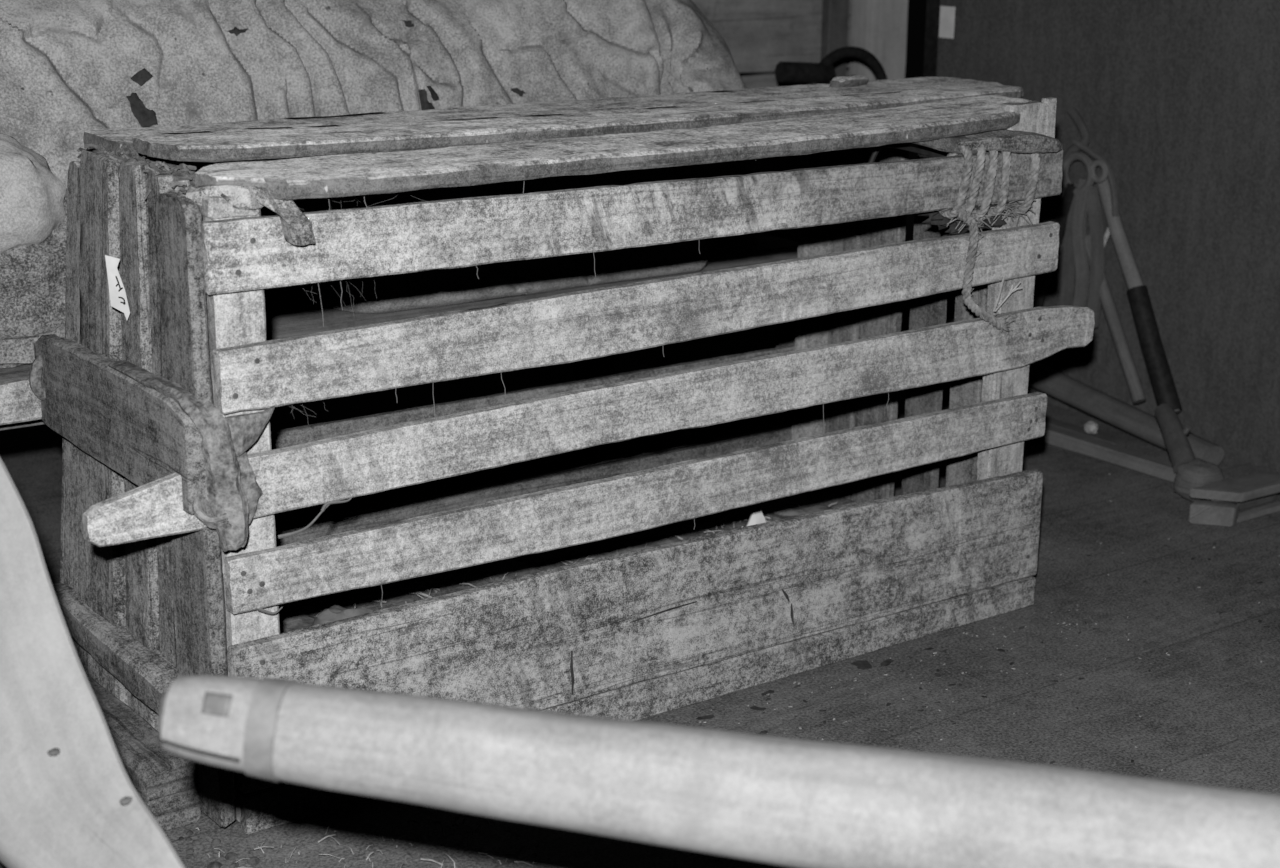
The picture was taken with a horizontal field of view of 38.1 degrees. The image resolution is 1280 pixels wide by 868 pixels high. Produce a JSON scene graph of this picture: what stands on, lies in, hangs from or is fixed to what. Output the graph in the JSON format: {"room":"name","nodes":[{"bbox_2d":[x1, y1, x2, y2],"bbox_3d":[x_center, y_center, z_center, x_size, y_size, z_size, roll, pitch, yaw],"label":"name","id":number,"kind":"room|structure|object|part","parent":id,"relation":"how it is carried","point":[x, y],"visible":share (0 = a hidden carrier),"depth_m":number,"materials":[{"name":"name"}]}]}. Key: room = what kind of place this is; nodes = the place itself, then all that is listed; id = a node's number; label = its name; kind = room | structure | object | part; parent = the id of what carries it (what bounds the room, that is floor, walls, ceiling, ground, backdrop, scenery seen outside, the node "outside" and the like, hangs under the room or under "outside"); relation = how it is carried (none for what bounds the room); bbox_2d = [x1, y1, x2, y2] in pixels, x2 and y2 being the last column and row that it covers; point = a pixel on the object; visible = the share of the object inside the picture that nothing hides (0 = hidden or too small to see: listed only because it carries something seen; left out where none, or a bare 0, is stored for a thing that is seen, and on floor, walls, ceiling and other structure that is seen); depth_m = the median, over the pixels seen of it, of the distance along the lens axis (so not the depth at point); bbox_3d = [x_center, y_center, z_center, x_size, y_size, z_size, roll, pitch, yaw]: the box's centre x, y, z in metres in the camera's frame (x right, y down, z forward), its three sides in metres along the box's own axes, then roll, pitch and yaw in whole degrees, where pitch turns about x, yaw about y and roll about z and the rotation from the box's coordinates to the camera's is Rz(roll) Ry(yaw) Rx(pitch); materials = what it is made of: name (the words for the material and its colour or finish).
{"room":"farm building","nodes":[
{"label":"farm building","id":0,"kind":"room"},
{"bbox_2d":[0,299,1279,867],"bbox_3d":[-0.423,0.433,1.988,5.200,0.001,6.000,-11,20,-34],"label":"floor","id":1,"kind":"structure","parent":0,"point":[1202,629],"depth_m":2.42,"materials":[{"name":"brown concrete"}]},
{"bbox_2d":[0,458,184,867],"bbox_3d":[-0.701,0.084,1.606,1.403,0.914,0.184,12,20,34],"label":"wooden board","id":2,"kind":"object","parent":1,"relation":"on","point":[68,798],"visible":1,"depth_m":1.49,"materials":[{"name":"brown wood"}]},
{"bbox_2d":[85,673,200,830],"bbox_3d":[-0.636,0.342,2.152,0.063,0.080,0.438,-12,20,-37],"label":"timber","id":3,"kind":"object","parent":1,"relation":"on","point":[166,782],"visible":0.23,"depth_m":2.00,"materials":[{"name":"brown wood"}]},
{"bbox_2d":[166,830,259,867],"bbox_3d":[-0.446,0.458,1.891,0.159,0.005,0.260,-11,20,-34],"label":"clod","id":4,"kind":"object","parent":1,"relation":"on","point":[231,855],"visible":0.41,"depth_m":1.94,"materials":[{"name":"soil"}]},
{"bbox_2d":[0,233,797,430],"bbox_3d":[-0.791,0.004,2.740,2.367,0.402,0.796,-11,20,-34],"label":"platform","id":5,"kind":"object","parent":1,"relation":"on","point":[285,317],"visible":0.02,"depth_m":2.68,"materials":[{"name":"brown wood"}]},
{"bbox_2d":[0,190,66,368],"bbox_3d":[-0.805,-0.202,2.324,0.332,0.220,0.187,-11,20,-34],"label":"burlap sack","id":6,"kind":"object","parent":5,"relation":"on","point":[32,276],"visible":0.27,"depth_m":2.27,"materials":[{"name":"grey fabric"}]},
{"bbox_2d":[0,133,65,253],"bbox_3d":[-0.849,-0.281,2.232,0.306,0.197,0.144,-11,20,-34],"label":"burlap sack","id":7,"kind":"object","parent":6,"relation":"on","point":[32,197],"visible":0.85,"depth_m":2.24,"materials":[{"name":"grey fabric"}]},
{"bbox_2d":[0,0,708,312],"bbox_3d":[-0.637,-0.500,2.765,1.438,0.550,0.776,-11,20,-34],"label":"burlap sack","id":8,"kind":"object","parent":5,"relation":"on","point":[69,68],"visible":0.56,"depth_m":2.64,"materials":[{"name":"grey fabric"}]},
{"bbox_3d":[-0.089,-0.228,3.589,0.061,0.382,0.061,-11,20,-34],"label":"leg","id":9,"kind":"part","parent":5,"relation":"part of","materials":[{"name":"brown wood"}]},
{"bbox_2d":[645,0,760,259],"bbox_3d":[0.009,-0.560,3.178,0.325,0.444,0.502,-11,20,-34],"label":"burlap sack","id":10,"kind":"object","parent":5,"relation":"on","point":[696,58],"visible":0.18,"depth_m":3.01,"materials":[{"name":"grey fabric"}]},
{"bbox_3d":[0.267,-0.083,3.103,0.061,0.382,0.061,-11,20,-34],"label":"leg","id":11,"kind":"part","parent":5,"relation":"part of","materials":[{"name":"wood"}]},
{"bbox_2d":[0,75,1094,833],"bbox_3d":[-0.030,-0.061,2.410,1.569,0.719,0.527,-11,20,-34],"label":"crate","id":12,"kind":"object","parent":1,"relation":"on","point":[179,491],"visible":0.93,"depth_m":2.16,"materials":[{"name":"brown wood"}]},
{"bbox_3d":[-0.583,0.252,2.112,0.046,0.048,0.452,-11,20,-34],"label":"foot rail","id":13,"kind":"part","parent":12,"relation":"part of","materials":[{"name":"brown wood"}]},
{"bbox_2d":[77,144,228,200],"bbox_3d":[-0.520,-0.281,1.991,0.076,0.031,0.438,-9,19,-30],"label":"straw","id":14,"kind":"object","parent":12,"relation":"on","point":[184,169],"visible":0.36,"depth_m":1.96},
{"bbox_3d":[-0.512,-0.275,2.002,0.054,0.025,0.433,-9,19,-30],"label":"rail","id":15,"kind":"part","parent":12,"relation":"part of","materials":[{"name":"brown wood"}]},
{"bbox_3d":[-0.411,0.096,1.937,0.059,0.673,0.027,-11,20,-34],"label":"corner post","id":16,"kind":"part","parent":12,"relation":"part of","materials":[{"name":"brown wood"}]},
{"bbox_2d":[279,505,833,633],"bbox_3d":[-0.067,0.206,2.501,1.080,0.030,0.390,-11,20,-34],"label":"dried muck","id":17,"kind":"object","parent":12,"relation":"on","point":[289,619],"visible":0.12,"depth_m":2.64,"materials":[{"name":"grey soil"}]},
{"bbox_2d":[311,605,372,625],"bbox_3d":[-0.362,0.247,2.273,0.101,0.074,0.072,-11,20,-34],"label":"stone","id":18,"kind":"object","parent":17,"relation":"on","point":[335,612],"visible":0.21,"depth_m":2.26,"materials":[{"name":"grey stone"}]},
{"bbox_2d":[279,496,837,613],"bbox_3d":[-0.094,0.204,2.501,1.086,0.021,0.414,-11,20,-34],"label":"litter","id":19,"kind":"object","parent":12,"relation":"in","point":[427,585],"visible":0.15,"depth_m":2.52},
{"bbox_2d":[258,160,888,614],"bbox_3d":[-0.061,-0.091,2.157,0.882,0.473,0.100,-11,20,-34],"label":"cobweb","id":20,"kind":"object","parent":12,"relation":"in","point":[327,504],"visible":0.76,"depth_m":1.95},
{"bbox_3d":[0.066,0.209,2.290,1.207,0.173,0.019,-11,20,-34],"label":"board","id":21,"kind":"part","parent":12,"relation":"part of","materials":[{"name":"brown wood"}]},
{"bbox_2d":[742,507,765,526],"bbox_3d":[0.174,0.142,2.592,0.057,0.077,0.040,-11,20,-34],"label":"paper scrap","id":22,"kind":"object","parent":12,"relation":"in","point":[756,517],"visible":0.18,"depth_m":2.59,"materials":[{"name":"white paper"}]},
{"bbox_3d":[0.271,-0.185,2.887,0.061,0.691,0.025,-11,20,-34],"label":"corner post","id":23,"kind":"part","parent":12,"relation":"part of","materials":[{"name":"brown wood"}]},
{"bbox_2d":[868,143,945,162],"bbox_3d":[0.354,-0.366,2.418,0.118,0.030,0.010,-3,17,-12],"label":"iron hook","id":24,"kind":"object","parent":12,"relation":"in","point":[877,149],"visible":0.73,"depth_m":2.41,"materials":[{"name":"black metal"}]},
{"bbox_2d":[908,135,976,153],"bbox_3d":[0.373,-0.371,2.367,0.130,0.031,0.045,-8,18,-27],"label":"wedge","id":25,"kind":"object","parent":12,"relation":"on","point":[948,144],"visible":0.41,"depth_m":2.35,"materials":[{"name":"grey wood"}]},
{"bbox_2d":[916,200,1035,234],"bbox_3d":[0.441,-0.292,2.438,0.181,0.066,0.074,-11,20,-34],"label":"rag wad","id":26,"kind":"object","parent":12,"relation":"in","point":[958,227],"visible":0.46,"depth_m":2.42,"materials":[{"name":"fabric"}]},
{"bbox_2d":[938,138,1039,331],"bbox_3d":[0.454,-0.261,2.431,0.158,0.259,0.063,-11,20,-34],"label":"rope","id":27,"kind":"object","parent":12,"relation":"hanging from","point":[963,212],"visible":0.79,"depth_m":2.39,"materials":[{"name":"grey fabric"}]},
{"bbox_2d":[993,278,1021,311],"bbox_3d":[0.489,-0.186,2.468,0.046,0.045,0.005,-8,18,-27],"label":"dry twig","id":28,"kind":"object","parent":12,"relation":"on","point":[1015,288],"visible":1,"depth_m":2.47,"materials":[{"name":"plant"}]},
{"bbox_2d":[958,129,1062,152],"bbox_3d":[0.467,-0.380,2.411,0.183,0.028,0.070,-7,18,-24],"label":"board","id":29,"kind":"object","parent":12,"relation":"on","point":[1005,140],"visible":0.75,"depth_m":2.39,"materials":[{"name":"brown wood"}]},
{"bbox_3d":[0.503,-0.096,2.548,0.069,0.713,0.027,-11,20,-34],"label":"corner post","id":30,"kind":"part","parent":12,"relation":"part of","materials":[{"name":"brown wood"}]},
{"bbox_3d":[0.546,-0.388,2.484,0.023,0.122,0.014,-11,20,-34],"label":"corner post","id":31,"kind":"part","parent":12,"relation":"part of","materials":[{"name":"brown wood"}]},
{"bbox_2d":[157,675,1279,867],"bbox_3d":[0.336,0.421,1.194,1.323,0.476,0.114,4,17,11],"label":"shaft","id":32,"kind":"object","parent":1,"relation":"on","point":[781,801],"visible":1,"depth_m":1.17,"materials":[{"name":"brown wood"}]},
{"bbox_3d":[-0.274,0.175,1.201,0.018,0.013,0.009,3,16,10],"label":"iron plate","id":33,"kind":"part","parent":32,"relation":"part of","materials":[{"name":"metal"}]},
{"bbox_2d":[196,455,1279,867],"bbox_3d":[0.256,0.286,2.493,2.048,0.012,1.069,-11,20,-34],"label":"chaff","id":34,"kind":"object","parent":1,"relation":"on","point":[411,820],"visible":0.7,"depth_m":1.98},
{"bbox_2d":[692,0,851,241],"bbox_3d":[0.039,-0.709,4.215,1.277,0.947,0.028,-11,20,-34],"label":"wall","id":35,"kind":"structure","parent":1,"relation":"on","point":[758,35],"depth_m":4.34,"materials":[{"name":"grey paint"}]},
{"bbox_2d":[775,46,887,84],"bbox_3d":[0.415,-0.499,4.017,0.305,0.665,0.044,-11,20,-34],"label":"hoop","id":36,"kind":"object","parent":1,"relation":"on","point":[823,72],"visible":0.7,"depth_m":3.90},
{"bbox_2d":[821,0,848,76],"bbox_3d":[0.457,-0.930,4.365,0.061,1.305,0.031,-11,20,-34],"label":"batten","id":37,"kind":"object","parent":1,"relation":"on","point":[834,30],"visible":0.15,"depth_m":4.35,"materials":[{"name":"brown wood"}]},
{"bbox_2d":[849,0,907,80],"bbox_3d":[0.562,-0.929,4.365,0.123,1.304,0.057,-3,17,-12],"label":"upright post","id":38,"kind":"object","parent":1,"relation":"on","point":[879,27],"visible":0.17,"depth_m":4.34,"materials":[{"name":"grey wood"}]},
{"bbox_2d":[696,454,1279,860],"bbox_3d":[0.734,0.280,2.542,1.182,0.001,1.842,6,17,20],"label":"litter","id":39,"kind":"object","parent":1,"relation":"on","point":[860,664],"visible":0.66,"depth_m":2.42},
{"bbox_2d":[1045,416,1125,447],"bbox_3d":[0.804,-0.005,3.485,0.040,0.021,0.259,-11,20,-34],"label":"board","id":40,"kind":"object","parent":1,"relation":"on","point":[1108,438],"visible":0.29,"depth_m":3.44,"materials":[{"name":"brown wood"}]},
{"bbox_2d":[1084,421,1098,433],"bbox_3d":[0.834,-0.012,3.430,0.025,0.023,0.029,-11,20,-34],"label":"stone","id":41,"kind":"object","parent":40,"relation":"on","point":[1089,427],"visible":1,"depth_m":3.42,"materials":[{"name":"grey stone"}]},
{"bbox_2d":[1030,423,1175,482],"bbox_3d":[0.790,0.012,3.408,0.045,0.031,0.575,-11,20,-35],"label":"wooden lath","id":42,"kind":"object","parent":1,"relation":"on","point":[1061,438],"visible":0.43,"depth_m":3.32,"materials":[{"name":"grey wood"}]},
{"bbox_2d":[1028,361,1223,464],"bbox_3d":[0.855,-0.065,3.520,0.063,0.099,0.638,-8,18,-27],"label":"wooden plank","id":43,"kind":"object","parent":1,"relation":"on","point":[1124,416],"visible":0.55,"depth_m":3.46,"materials":[{"name":"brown wood"}]},
{"bbox_2d":[1086,235,1145,403],"bbox_3d":[0.881,-0.215,3.453,0.026,0.287,0.204,-7,18,-25],"label":"wooden rod","id":44,"kind":"object","parent":43,"relation":"on","point":[1116,329],"visible":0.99,"depth_m":3.43,"materials":[{"name":"grey wood"}]},
{"bbox_2d":[1096,177,1181,412],"bbox_3d":[0.909,-0.254,3.402,0.040,0.403,0.278,-7,18,-24],"label":"handle","id":45,"kind":"object","parent":43,"relation":"on","point":[1157,365],"visible":0.81,"depth_m":3.38,"materials":[{"name":"grey wood"}]},
{"bbox_2d":[1154,404,1223,501],"bbox_3d":[0.924,0.035,3.179,0.075,0.122,0.224,-3,17,-11],"label":"wooden maul","id":46,"kind":"object","parent":1,"relation":"on","point":[1191,472],"visible":0.8,"depth_m":3.13,"materials":[{"name":"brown wood"}]},
{"bbox_3d":[0.922,0.010,3.204,0.042,0.088,0.163,0,16,-2],"label":"handle","id":47,"kind":"part","parent":46,"relation":"part of","materials":[{"name":"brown wood"}]},
{"bbox_2d":[1189,472,1279,526],"bbox_3d":[0.997,0.106,3.056,0.236,0.051,0.076,-11,20,-34],"label":"block","id":48,"kind":"object","parent":1,"relation":"on","point":[1229,497],"visible":1,"depth_m":3.02,"materials":[{"name":"grey wood"}]},
{"bbox_3d":[1.022,0.128,3.055,0.166,0.010,0.021,-11,20,-34],"label":"sill","id":49,"kind":"part","parent":48,"relation":"part of","materials":[{"name":"grey wood"}]},
{"bbox_2d":[936,0,1279,471],"bbox_3d":[1.831,-0.822,2.071,0.070,2.400,4.130,-11,20,-34],"label":"wall","id":50,"kind":"structure","parent":0,"point":[1180,99],"depth_m":3.38,"materials":[{"name":"grey paint"}]},
{"bbox_2d":[923,0,939,76],"bbox_3d":[0.633,-1.310,3.710,0.060,2.400,0.044,-11,20,-34],"label":"trim","id":51,"kind":"structure","parent":50,"relation":"attached to","point":[933,6],"depth_m":3.84,"materials":[{"name":"black metal"}]},
{"bbox_2d":[939,6,954,38],"bbox_3d":[0.626,-0.840,3.783,0.004,0.063,0.040,-11,20,-34],"label":"paper notice","id":52,"kind":"object","parent":50,"relation":"attached to","point":[947,13],"visible":1,"depth_m":3.78,"materials":[{"name":"white paper"}]},
{"bbox_2d":[1033,107,1118,327],"bbox_3d":[0.817,-0.367,3.510,0.090,0.479,0.183,-5,17,-18],"label":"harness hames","id":53,"kind":"object","parent":50,"relation":"hanging from","point":[1079,198],"visible":0.88,"depth_m":3.48,"materials":[{"name":"grey wood"}]}
]}

